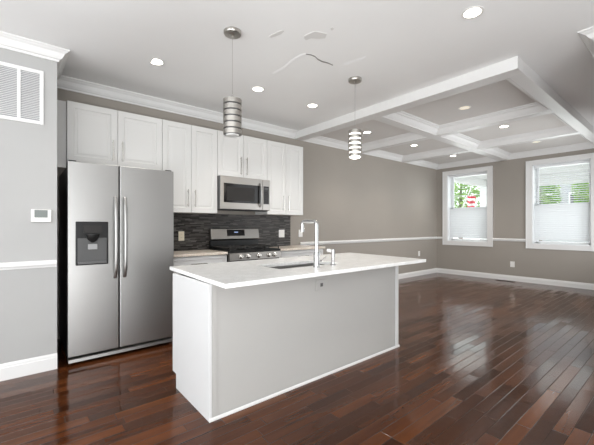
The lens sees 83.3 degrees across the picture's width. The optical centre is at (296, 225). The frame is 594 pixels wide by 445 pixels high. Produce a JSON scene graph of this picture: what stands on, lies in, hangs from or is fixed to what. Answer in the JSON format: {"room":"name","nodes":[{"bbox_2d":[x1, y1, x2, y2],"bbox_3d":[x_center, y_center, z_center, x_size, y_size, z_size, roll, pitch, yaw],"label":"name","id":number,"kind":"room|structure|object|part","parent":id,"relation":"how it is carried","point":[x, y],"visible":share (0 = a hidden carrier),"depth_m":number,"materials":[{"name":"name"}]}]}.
{"room":"kitchen","nodes":[
{"label":"kitchen","id":0,"kind":"room"},
{"bbox_2d":[0,48,56,363],"bbox_3d":[-3.759,-0.205,2.263,3.400,2.910,1.071,0,0,-40],"label":"wall","id":1,"kind":"structure","parent":0,"point":[28,151],"depth_m":2.81,"materials":[{"name":"grey paint"}]},
{"bbox_2d":[0,61,43,124],"bbox_3d":[-2.313,-1.097,2.757,0.356,0.461,0.012,0,0,-40],"label":"air vent","id":2,"kind":"object","parent":1,"relation":"in","point":[21,90],"visible":1,"depth_m":2.78,"materials":[{"name":"white metal"}]},
{"bbox_2d":[0,353,56,380],"bbox_3d":[-3.354,1.183,1.892,3.250,0.135,0.016,0,0,-40],"label":"baseboard","id":3,"kind":"structure","parent":1,"relation":"attached to","point":[15,369],"depth_m":2.80,"materials":[{"name":"white paint"}]},
{"bbox_2d":[0,260,56,269],"bbox_3d":[-3.352,0.327,1.887,3.246,0.060,0.026,0,0,-40],"label":"trim","id":4,"kind":"structure","parent":1,"relation":"attached to","point":[46,263],"depth_m":2.79,"materials":[{"name":"white paint"}]},
{"bbox_2d":[0,31,69,79],"bbox_3d":[-3.593,-1.530,2.247,3.335,0.180,1.006,0,0,-40],"label":"trim","id":5,"kind":"structure","parent":1,"relation":"attached to","point":[12,42],"depth_m":2.81,"materials":[{"name":"white paint"}]},
{"bbox_2d":[31,209,50,221],"bbox_3d":[-2.184,-0.087,2.854,0.138,0.109,0.027,0,0,-40],"label":"thermostat","id":6,"kind":"object","parent":1,"relation":"attached to","point":[37,215],"visible":1,"depth_m":2.84,"materials":[{"name":"white plastic"}]},
{"bbox_2d":[57,88,436,338],"bbox_3d":[0.563,-0.205,6.442,8.789,2.910,0.150,0,0,-40],"label":"wall","id":7,"kind":"structure","parent":0,"point":[367,196],"depth_m":6.88,"materials":[{"name":"beige paint"}]},
{"bbox_2d":[57,100,161,169],"bbox_3d":[-2.156,-0.956,3.842,1.079,0.692,0.376,0,0,-40],"label":"upper cabinet","id":8,"kind":"object","parent":7,"relation":"attached to","point":[87,133],"visible":0.88,"depth_m":3.69,"materials":[{"name":"white paint"}]},
{"bbox_3d":[-2.205,-0.989,3.614,0.468,0.625,0.020,0,0,-40],"label":"door","id":9,"kind":"part","parent":8,"relation":"part of","materials":[{"name":"white paint"}]},
{"bbox_3d":[-1.835,-0.989,3.921,0.482,0.625,0.020,0,0,-40],"label":"door","id":10,"kind":"part","parent":8,"relation":"part of","materials":[{"name":"white paint"}]},
{"bbox_2d":[57,75,297,138],"bbox_3d":[-1.339,-1.581,4.703,3.440,0.118,0.100,0,0,-40],"label":"trim","id":11,"kind":"structure","parent":7,"relation":"attached to","point":[65,82],"depth_m":4.30,"materials":[{"name":"white paint"}]},
{"bbox_2d":[162,119,216,213],"bbox_3d":[-1.458,-0.737,4.420,0.726,1.130,0.376,0,0,-40],"label":"upper cabinet","id":12,"kind":"object","parent":7,"relation":"attached to","point":[189,151],"visible":0.84,"depth_m":4.31,"materials":[{"name":"white paint"}]},
{"bbox_3d":[-1.507,-0.737,4.193,0.358,1.128,0.020,0,0,-40],"label":"door","id":13,"kind":"part","parent":12,"relation":"part of","materials":[{"name":"white paint"}]},
{"bbox_3d":[-1.226,-0.737,4.426,0.360,1.128,0.020,0,0,-40],"label":"door","id":14,"kind":"part","parent":12,"relation":"part of","materials":[{"name":"white paint"}]},
{"bbox_2d":[174,213,289,250],"bbox_3d":[-1.012,0.079,5.032,2.324,0.508,0.012,0,0,-40],"label":"backsplash","id":15,"kind":"structure","parent":7,"relation":"attached to","point":[195,227],"depth_m":4.94,"materials":[{"name":"tile"}]},
{"bbox_2d":[178,231,183,240],"bbox_3d":[-1.575,0.137,4.552,0.080,0.128,0.008,0,0,-40],"label":"wall outlet","id":16,"kind":"object","parent":15,"relation":"attached to","point":[180,233],"visible":1,"depth_m":4.54,"materials":[{"name":"beige plastic"}]},
{"bbox_2d":[279,230,283,236],"bbox_3d":[-0.258,0.127,5.643,0.118,0.128,0.008,0,0,-40],"label":"light switch","id":17,"kind":"object","parent":15,"relation":"attached to","point":[281,232],"visible":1,"depth_m":5.64,"materials":[{"name":"white plastic"}]},
{"bbox_2d":[217,130,266,179],"bbox_3d":[-0.864,-0.995,4.913,0.810,0.615,0.376,0,0,-40],"label":"upper cabinet","id":18,"kind":"object","parent":7,"relation":"attached to","point":[243,156],"visible":0.76,"depth_m":4.78,"materials":[{"name":"white paint"}]},
{"bbox_3d":[-0.930,-0.995,4.671,0.398,0.613,0.020,0,0,-40],"label":"door","id":19,"kind":"part","parent":18,"relation":"part of","materials":[{"name":"white paint"}]},
{"bbox_2d":[217,175,269,211],"bbox_3d":[-0.829,-0.451,4.871,0.804,0.465,0.466,0,0,-40],"label":"microwave","id":20,"kind":"object","parent":18,"relation":"attached to","point":[233,193],"visible":0.98,"depth_m":4.70,"materials":[{"name":"grey metal"}]},
{"bbox_3d":[-0.528,-0.450,4.857,0.023,0.357,0.061,0,0,-40],"label":"handle","id":21,"kind":"part","parent":20,"relation":"part of","materials":[{"name":"silver metal"}]},
{"bbox_3d":[-0.460,-0.457,4.957,0.127,0.449,0.020,0,0,-40],"label":"control panel","id":22,"kind":"part","parent":20,"relation":"part of","materials":[{"name":"silver metal"}]},
{"bbox_3d":[-0.617,-0.995,4.931,0.404,0.613,0.020,0,0,-40],"label":"door","id":23,"kind":"part","parent":18,"relation":"part of","materials":[{"name":"white paint"}]},
{"bbox_2d":[255,140,302,215],"bbox_3d":[-0.273,-0.740,5.403,0.717,1.124,0.376,0,0,-40],"label":"upper cabinet","id":24,"kind":"object","parent":7,"relation":"attached to","point":[284,161],"visible":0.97,"depth_m":5.28,"materials":[{"name":"white paint"}]},
{"bbox_3d":[-0.319,-0.740,5.177,0.356,1.122,0.020,0,0,-40],"label":"door","id":25,"kind":"part","parent":24,"relation":"part of","materials":[{"name":"white paint"}]},
{"bbox_3d":[-0.042,-0.740,5.407,0.354,1.122,0.020,0,0,-40],"label":"door","id":26,"kind":"part","parent":24,"relation":"part of","materials":[{"name":"white paint"}]},
{"bbox_2d":[302,119,425,150],"bbox_3d":[1.165,-1.580,5.830,1.505,0.120,1.561,0,0,-40],"label":"trim","id":27,"kind":"structure","parent":7,"relation":"attached to","point":[411,136],"depth_m":6.22,"materials":[{"name":"white paint"}]},
{"bbox_2d":[300,237,436,244],"bbox_3d":[1.917,0.315,7.450,4.819,0.060,0.026,0,0,-40],"label":"trim","id":28,"kind":"structure","parent":7,"relation":"attached to","point":[414,238],"depth_m":7.04,"materials":[{"name":"white paint"}]},
{"bbox_2d":[362,137,430,152],"bbox_3d":[1.795,-1.580,6.352,0.130,0.120,1.561,0,0,-40],"label":"trim","id":29,"kind":"structure","parent":7,"relation":"attached to","point":[426,138],"depth_m":6.23,"materials":[{"name":"white paint"}]},
{"bbox_2d":[295,56,523,140],"bbox_3d":[1.107,-1.580,4.584,0.175,0.120,3.406,0,0,-40],"label":"trim","id":30,"kind":"structure","parent":7,"relation":"attached to","point":[514,66],"depth_m":3.98,"materials":[{"name":"white paint"}]},
{"bbox_2d":[362,138,468,161],"bbox_3d":[2.410,-1.580,6.862,1.470,0.120,1.561,0,0,-40],"label":"trim","id":31,"kind":"structure","parent":7,"relation":"attached to","point":[454,149],"depth_m":7.32,"materials":[{"name":"white paint"}]},
{"bbox_2d":[399,268,436,278],"bbox_3d":[1.929,1.190,7.466,4.779,0.120,0.016,0,0,-40],"label":"baseboard","id":32,"kind":"structure","parent":7,"relation":"attached to","point":[434,270],"depth_m":8.36,"materials":[{"name":"white paint"}]},
{"bbox_2d":[404,151,471,162],"bbox_3d":[3.026,-1.580,7.373,0.130,0.120,1.561,0,0,-40],"label":"trim","id":33,"kind":"structure","parent":7,"relation":"attached to","point":[464,151],"depth_m":7.30,"materials":[{"name":"white paint"}]},
{"bbox_2d":[405,152,499,169],"bbox_3d":[3.669,-1.580,7.905,1.539,0.120,1.561,0,0,-40],"label":"trim","id":34,"kind":"structure","parent":7,"relation":"attached to","point":[487,159],"depth_m":8.38,"materials":[{"name":"white paint"}]},
{"bbox_2d":[0,273,593,444],"bbox_3d":[1.742,1.310,2.434,12.089,0.120,7.826,0,0,-40],"label":"floor","id":35,"kind":"structure","parent":0,"point":[477,360],"depth_m":2.55,"materials":[{"name":"brown wood"}]},
{"bbox_2d":[59,160,173,363],"bbox_3d":[-1.941,0.326,3.587,0.936,1.848,0.999,0,0,-40],"label":"refrigerator","id":36,"kind":"object","parent":35,"relation":"on","point":[116,223],"visible":1,"depth_m":3.22,"materials":[{"name":"silver metal"}]},
{"bbox_3d":[-1.901,0.296,3.124,0.407,1.757,0.073,0,0,-40],"label":"door","id":37,"kind":"part","parent":36,"relation":"part of","materials":[{"name":"silver metal"}]},
{"bbox_3d":[-1.875,0.113,3.065,0.110,0.075,0.110,0,0,-40],"label":"dispenser spout","id":38,"kind":"part","parent":36,"relation":"part of","materials":[{"name":"black plastic"}]},
{"bbox_3d":[-1.727,0.107,3.180,0.033,0.783,0.082,0,0,-40],"label":"handle","id":39,"kind":"part","parent":36,"relation":"part of","materials":[{"name":"silver metal"}]},
{"bbox_3d":[-1.664,0.107,3.233,0.033,0.783,0.082,0,0,-40],"label":"handle","id":40,"kind":"part","parent":36,"relation":"part of","materials":[{"name":"silver metal"}]},
{"bbox_3d":[-1.537,0.296,3.426,0.518,1.757,0.073,0,0,-40],"label":"door","id":41,"kind":"part","parent":36,"relation":"part of","materials":[{"name":"silver metal"}]},
{"bbox_2d":[174,255,226,273],"bbox_3d":[-1.388,0.812,4.305,0.776,0.875,0.643,0,0,-40],"label":"base cabinet","id":42,"kind":"object","parent":35,"relation":"on","point":[193,260],"visible":0.16,"depth_m":4.09,"materials":[{"name":"white paint"}]},
{"bbox_3d":[-1.211,0.459,4.091,0.768,0.153,0.020,0,0,-40],"label":"drawer","id":43,"kind":"part","parent":42,"relation":"part of","materials":[{"name":"white paint"}]},
{"bbox_2d":[174,249,227,256],"bbox_3d":[-1.400,0.350,4.307,0.796,0.031,0.629,0,0,-40],"label":"countertop","id":44,"kind":"structure","parent":42,"relation":"on","point":[205,252],"depth_m":4.22,"materials":[{"name":"beige stone"}]},
{"bbox_2d":[209,228,280,261],"bbox_3d":[-0.730,0.642,4.777,0.824,1.215,0.692,0,0,-40],"label":"range","id":45,"kind":"object","parent":35,"relation":"on","point":[241,244],"visible":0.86,"depth_m":4.79,"materials":[{"name":"silver metal"}]},
{"bbox_2d":[210,247,280,252],"bbox_3d":[-0.736,0.340,4.784,0.824,0.030,0.575,0,0,-40],"label":"cooktop","id":46,"kind":"object","parent":45,"relation":"in","point":[254,249],"depth_m":4.62,"materials":[{"name":"black metal"}]},
{"bbox_3d":[-0.557,0.405,4.568,0.824,0.100,0.054,0,0,-40],"label":"control panel","id":47,"kind":"part","parent":45,"relation":"part of","materials":[{"name":"silver metal"}]},
{"bbox_2d":[173,266,399,422],"bbox_3d":[0.031,0.812,3.060,2.103,0.876,0.698,0,0,-40],"label":"kitchen island","id":48,"kind":"object","parent":35,"relation":"on","point":[236,349],"visible":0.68,"depth_m":2.50,"materials":[{"name":"grey paint"}]},
{"bbox_3d":[-0.763,0.812,2.386,0.020,0.876,0.657,0,0,-40],"label":"panel","id":49,"kind":"part","parent":48,"relation":"part of","materials":[{"name":"white wood"}]},
{"bbox_3d":[-0.533,0.803,2.152,0.034,0.854,0.006,0,0,-40],"label":"corner post","id":50,"kind":"part","parent":48,"relation":"part of","materials":[{"name":"grey paint"}]},
{"bbox_2d":[170,253,425,288],"bbox_3d":[0.133,0.356,3.143,2.355,0.029,1.100,0,0,-40],"label":"island countertop","id":51,"kind":"structure","parent":48,"relation":"on","point":[225,275],"depth_m":2.75,"materials":[{"name":"white stone"}]},
{"bbox_2d":[270,263,324,268],"bbox_3d":[0.015,0.474,2.999,0.728,0.202,0.398,0,0,-40],"label":"sink","id":52,"kind":"object","parent":51,"relation":"in","point":[308,264],"visible":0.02,"depth_m":3.20,"materials":[{"name":"silver metal"}]},
{"bbox_2d":[300,220,325,267],"bbox_3d":[0.133,0.144,2.844,0.123,0.396,0.230,0,0,-40],"label":"faucet","id":53,"kind":"object","parent":51,"relation":"on","point":[317,260],"visible":1,"depth_m":2.75,"materials":[{"name":"silver metal"}]},
{"bbox_2d":[327,249,335,265],"bbox_3d":[0.303,0.271,2.913,0.054,0.142,0.082,0,0,-40],"label":"soap dispenser","id":54,"kind":"object","parent":51,"relation":"on","point":[332,251],"visible":1,"depth_m":2.89,"materials":[{"name":"silver metal"}]},
{"bbox_3d":[0.252,1.239,2.794,2.103,0.022,0.007,0,0,-40],"label":"trim","id":55,"kind":"part","parent":48,"relation":"part of","materials":[{"name":"white paint"}]},
{"bbox_2d":[316,279,326,290],"bbox_3d":[0.199,0.485,2.756,0.120,0.086,0.011,0,0,-40],"label":"power outlet","id":56,"kind":"object","parent":48,"relation":"attached to","point":[321,284],"depth_m":2.75,"materials":[{"name":"grey paint"}]},
{"bbox_3d":[1.025,0.803,3.444,0.029,0.854,0.005,0,0,-40],"label":"corner post","id":57,"kind":"part","parent":48,"relation":"part of","materials":[{"name":"grey wood"}]},
{"bbox_3d":[0.836,0.812,3.711,0.020,0.876,0.657,0,0,-40],"label":"panel","id":58,"kind":"part","parent":48,"relation":"part of","materials":[{"name":"white paint"}]},
{"bbox_2d":[279,249,322,257],"bbox_3d":[-0.099,0.812,5.374,0.894,0.875,0.643,0,0,-40],"label":"base cabinet","id":59,"kind":"object","parent":35,"relation":"on","point":[293,253],"visible":0.2,"depth_m":5.11,"materials":[{"name":"white paint"}]},
{"bbox_2d":[269,245,324,250],"bbox_3d":[-0.094,0.350,5.390,0.926,0.031,0.629,0,0,-40],"label":"countertop","id":60,"kind":"structure","parent":59,"relation":"on","point":[289,247],"depth_m":5.20,"materials":[{"name":"beige stone"}]},
{"bbox_2d":[0,0,593,163],"bbox_3d":[1.742,-1.665,2.434,12.089,0.250,7.826,0,0,-40],"label":"ceiling","id":61,"kind":"structure","parent":0,"point":[302,53],"depth_m":3.09,"materials":[{"name":"paint"}]},
{"bbox_2d":[149,58,164,65],"bbox_3d":[-1.372,-1.598,3.251,0.160,0.006,0.160,0,0,-40],"label":"recessed light","id":62,"kind":"object","parent":61,"relation":"in","point":[156,61],"visible":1,"depth_m":3.26,"materials":[{"name":"white plastic"}]},
{"bbox_2d":[223,26,241,136],"bbox_3d":[-0.543,-1.198,2.810,0.153,0.883,0.153,0,0,-40],"label":"pendant light","id":63,"kind":"object","parent":61,"relation":"hanging from","point":[232,105],"visible":1,"depth_m":2.75,"materials":[{"name":"silver metal"}]},
{"bbox_2d":[225,133,238,136],"bbox_3d":[-0.543,-0.761,2.810,0.116,0.010,0.116,0,0,-40],"label":"diffuser","id":64,"kind":"object","parent":63,"relation":"attached to","point":[226,134],"depth_m":2.79,"materials":[{"name":"white glass"}]},
{"bbox_3d":[-0.543,-0.915,2.810,0.126,0.298,0.126,0,0,-40],"label":"lamp shade","id":65,"kind":"part","parent":63,"relation":"part of","materials":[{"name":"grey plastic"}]},
{"bbox_3d":[-0.543,-1.357,2.810,0.003,0.495,0.003,0,0,28],"label":"cord","id":66,"kind":"part","parent":63,"relation":"part of","materials":[{"name":"silver metal"}]},
{"bbox_2d":[251,86,264,91],"bbox_3d":[-0.467,-1.637,3.998,0.160,0.006,0.160,0,0,-40],"label":"recessed light","id":67,"kind":"object","parent":61,"relation":"in","point":[255,88],"visible":1,"depth_m":4.00,"materials":[{"name":"white"}]},
{"bbox_2d":[307,103,317,107],"bbox_3d":[0.211,-1.637,4.545,0.160,0.006,0.160,0,0,-40],"label":"recessed light","id":68,"kind":"object","parent":61,"relation":"in","point":[312,105],"visible":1,"depth_m":4.54,"materials":[{"name":"white"}]},
{"bbox_2d":[348,76,361,158],"bbox_3d":[0.647,-1.198,3.726,0.153,0.883,0.153,0,0,-40],"label":"pendant light","id":69,"kind":"object","parent":61,"relation":"hanging from","point":[354,135],"visible":1,"depth_m":3.67,"materials":[{"name":"white glass"}]},
{"bbox_3d":[0.647,-0.915,3.726,0.126,0.298,0.126,0,0,-40],"label":"lamp shade","id":70,"kind":"part","parent":69,"relation":"part of","materials":[{"name":"white glass"}]},
{"bbox_3d":[1.165,-1.637,5.830,1.255,0.005,1.311,0,0,-40],"label":"panel","id":71,"kind":"part","parent":61,"relation":"part of","materials":[{"name":"grey paint"}]},
{"bbox_3d":[2.410,-1.637,6.862,1.220,0.005,1.311,0,0,-40],"label":"panel","id":72,"kind":"part","parent":61,"relation":"part of","materials":[{"name":"grey paint"}]},
{"bbox_3d":[3.669,-1.637,7.905,1.289,0.005,1.311,0,0,-40],"label":"panel","id":73,"kind":"part","parent":61,"relation":"part of","materials":[{"name":"grey paint"}]},
{"bbox_2d":[458,106,470,109],"bbox_3d":[2.315,-1.631,4.615,0.160,0.006,0.160,0,0,-40],"label":"recessed light","id":74,"kind":"object","parent":61,"relation":"in","point":[462,107],"visible":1,"depth_m":4.60,"materials":[{"name":"white"}]},
{"bbox_2d":[382,78,550,134],"bbox_3d":[2.255,-1.580,4.515,1.505,0.120,1.585,0,0,-40],"label":"trim","id":75,"kind":"structure","parent":61,"relation":"attached to","point":[402,117],"depth_m":4.88,"materials":[{"name":"white paint"}]},
{"bbox_3d":[2.255,-1.637,4.515,1.255,0.005,1.335,0,0,-40],"label":"panel","id":76,"kind":"part","parent":61,"relation":"part of","materials":[{"name":"grey paint"}]},
{"bbox_2d":[461,6,483,18],"bbox_3d":[1.348,-1.637,2.565,0.160,0.006,0.160,0,0,-40],"label":"recessed light","id":77,"kind":"object","parent":61,"relation":"in","point":[475,11],"visible":1,"depth_m":2.56,"materials":[{"name":"white"}]},
{"bbox_2d":[436,110,553,136],"bbox_3d":[2.885,-1.580,5.037,0.130,0.120,1.585,0,0,-40],"label":"trim","id":78,"kind":"structure","parent":61,"relation":"attached to","point":[550,111],"depth_m":4.91,"materials":[{"name":"white paint"}]},
{"bbox_2d":[441,113,578,148],"bbox_3d":[3.500,-1.580,5.547,1.470,0.120,1.585,0,0,-40],"label":"trim","id":79,"kind":"structure","parent":61,"relation":"attached to","point":[459,138],"depth_m":5.94,"materials":[{"name":"white paint"}]},
{"bbox_3d":[3.500,-1.637,5.547,1.220,0.005,1.335,0,0,-40],"label":"panel","id":80,"kind":"part","parent":61,"relation":"part of","materials":[{"name":"grey paint"}]},
{"bbox_2d":[477,132,580,149],"bbox_3d":[4.116,-1.580,6.058,0.130,0.120,1.585,0,0,-40],"label":"trim","id":81,"kind":"structure","parent":61,"relation":"attached to","point":[577,132],"depth_m":5.94,"materials":[{"name":"white paint"}]},
{"bbox_3d":[4.759,-1.637,6.590,1.289,0.005,1.335,0,0,-40],"label":"panel","id":82,"kind":"part","parent":61,"relation":"part of","materials":[{"name":"grey paint"}]},
{"bbox_2d":[437,148,593,283],"bbox_3d":[5.199,-0.205,7.501,0.300,2.910,4.136,0,0,-40],"label":"wall","id":83,"kind":"structure","parent":0,"point":[509,176],"depth_m":7.63,"materials":[{"name":"beige paint"}]},
{"bbox_2d":[374,117,505,160],"bbox_3d":[2.965,-1.580,6.220,4.774,0.120,0.135,0,0,-40],"label":"trim","id":84,"kind":"structure","parent":83,"relation":"attached to","point":[381,119],"depth_m":5.67,"materials":[{"name":"white paint"}]},
{"bbox_2d":[442,166,492,246],"bbox_3d":[4.360,-0.468,8.479,0.324,1.925,1.212,0,0,-40],"label":"window","id":85,"kind":"structure","parent":83,"relation":"in","point":[447,202],"depth_m":8.53,"materials":[{"name":"white paint"}]},
{"bbox_2d":[449,172,486,239],"bbox_3d":[4.334,-0.482,8.457,0.070,1.664,0.938,0,0,-40],"label":"window blind","id":86,"kind":"object","parent":85,"relation":"attached to","point":[471,222],"visible":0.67,"depth_m":8.45,"materials":[{"name":"white plastic"}]},
{"bbox_3d":[4.338,0.340,8.461,0.052,0.020,0.938,0,0,-40],"label":"rail","id":87,"kind":"part","parent":86,"relation":"part of","materials":[{"name":"white plastic"}]},
{"bbox_3d":[4.417,-0.050,8.526,0.035,0.850,0.950,0,0,-40],"label":"sash","id":88,"kind":"part","parent":85,"relation":"part of","materials":[{"name":"white plastic"}]},
{"bbox_3d":[4.448,-0.873,8.552,0.035,0.886,0.950,0,0,-40],"label":"sash","id":89,"kind":"part","parent":85,"relation":"part of","materials":[{"name":"clear glass"}]},
{"bbox_2d":[437,237,525,241],"bbox_3d":[5.034,0.315,7.445,0.026,0.060,3.960,0,0,-40],"label":"trim","id":90,"kind":"structure","parent":83,"relation":"attached to","point":[493,239],"depth_m":7.71,"materials":[{"name":"white paint"}]},
{"bbox_2d":[437,268,593,289],"bbox_3d":[5.034,1.190,7.452,0.016,0.120,3.970,0,0,-40],"label":"baseboard","id":91,"kind":"structure","parent":83,"relation":"attached to","point":[580,285],"depth_m":7.46,"materials":[{"name":"white paint"}]},
{"bbox_2d":[480,134,593,159],"bbox_3d":[4.759,-1.580,6.590,1.539,0.120,1.585,0,0,-40],"label":"trim","id":92,"kind":"structure","parent":83,"relation":"attached to","point":[496,151],"depth_m":7.02,"materials":[{"name":"white paint"}]},
{"bbox_2d":[510,62,593,142],"bbox_3d":[4.059,-1.580,4.900,4.774,0.120,0.125,0,0,-40],"label":"trim","id":93,"kind":"structure","parent":83,"relation":"attached to","point":[529,80],"depth_m":4.08,"materials":[{"name":"white paint"}]},
{"bbox_2d":[526,153,593,250],"bbox_3d":[5.565,-0.468,7.024,0.324,1.925,1.213,0,0,-40],"label":"window","id":94,"kind":"structure","parent":83,"relation":"in","point":[530,170],"depth_m":7.13,"materials":[{"name":"white paint"}]},
{"bbox_2d":[534,160,589,243],"bbox_3d":[5.540,-0.482,7.003,0.070,1.664,0.939,0,0,-40],"label":"window blind","id":95,"kind":"object","parent":94,"relation":"attached to","point":[552,222],"visible":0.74,"depth_m":6.98,"materials":[{"name":"white plastic"}]},
{"bbox_3d":[5.544,0.340,7.006,0.052,0.020,0.939,0,0,-40],"label":"rail","id":96,"kind":"part","parent":95,"relation":"part of","materials":[{"name":"white plastic"}]},
{"bbox_3d":[5.654,-0.873,7.097,0.035,0.886,0.951,0,0,-40],"label":"sash","id":97,"kind":"part","parent":94,"relation":"part of","materials":[{"name":"clear glass"}]},
{"bbox_3d":[5.623,-0.050,7.071,0.035,0.850,0.951,0,0,-40],"label":"sash","id":98,"kind":"part","parent":94,"relation":"part of","materials":[{"name":"white plastic"}]},
{"label":"outside","id":99,"kind":"structure","parent":0,"visible":0},
{"bbox_3d":[15.979,1.775,22.984,36.061,0.150,45.000,0,0,-40],"label":"ground","id":100,"kind":"structure","parent":99,"visible":0},
{"bbox_2d":[454,183,479,238],"bbox_3d":[7.245,-0.584,14.750,2.278,4.577,2.254,0,0,-40],"label":"tree","id":101,"kind":"object","parent":100,"relation":"on","point":[457,188],"visible":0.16,"depth_m":14.36,"materials":[{"name":"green plant"}]},
{"bbox_3d":[7.245,-1.344,14.750,2.278,3.057,2.254,0,0,-40],"label":"crown","id":102,"kind":"part","parent":101,"relation":"part of","materials":[{"name":"green plant"}]},
{"bbox_2d":[462,188,475,206],"bbox_3d":[5.549,0.199,11.786,1.368,3.011,0.200,0,0,36],"label":"flag","id":103,"kind":"object","parent":100,"relation":"on","point":[469,201],"visible":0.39,"depth_m":11.44,"materials":[{"name":"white fabric"}]},
{"bbox_2d":[539,185,562,240],"bbox_3d":[9.097,-0.352,12.533,1.367,4.112,1.382,0,0,-40],"label":"tree","id":104,"kind":"object","parent":100,"relation":"on","point":[545,199],"visible":0.08,"depth_m":12.15,"materials":[{"name":"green plant"}]},
{"bbox_3d":[9.097,-1.079,12.533,1.367,2.658,1.382,0,0,-40],"label":"crown","id":105,"kind":"part","parent":104,"relation":"part of","materials":[{"name":"green plant"}]},
{"bbox_2d":[541,184,588,241],"bbox_3d":[17.922,-2.125,22.646,6.500,7.650,5.600,0,0,-40],"label":"house","id":106,"kind":"structure","parent":100,"relation":"on","point":[565,198],"depth_m":20.25,"materials":[{"name":"grey"}]},
{"bbox_2d":[571,183,588,202],"bbox_3d":[10.442,-0.376,11.706,1.346,4.160,1.335,0,0,-40],"label":"tree","id":107,"kind":"object","parent":100,"relation":"on","point":[581,184],"visible":0.25,"depth_m":11.83,"materials":[{"name":"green plant"}]},
{"bbox_3d":[6.741,1.525,8.509,3.361,0.350,5.500,0,0,-40],"label":"floor","id":108,"kind":"structure","parent":100,"relation":"on","visible":0},
{"bbox_2d":[454,163,588,238],"bbox_3d":[6.812,-0.150,8.438,3.341,3.000,5.300,0,0,-40],"label":"porch","id":109,"kind":"object","parent":108,"relation":"on","point":[483,203],"visible":0.12,"depth_m":9.66,"materials":[{"name":"white"}]},
{"bbox_3d":[6.278,0.022,11.184,0.280,2.655,0.240,0,0,-40],"label":"post","id":110,"kind":"part","parent":109,"relation":"part of","materials":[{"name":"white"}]},
{"bbox_3d":[5.550,-0.205,3.003,4.899,2.910,3.540,0,0,-40],"label":"wall","id":111,"kind":"structure","parent":0,"visible":0},
{"bbox_2d":[577,26,593,57],"bbox_3d":[5.466,-1.590,3.010,5.019,0.100,3.660,0,0,-40],"label":"trim","id":112,"kind":"structure","parent":111,"relation":"attached to","point":[587,35],"depth_m":2.84,"materials":[{"name":"white paint"}]}
]}

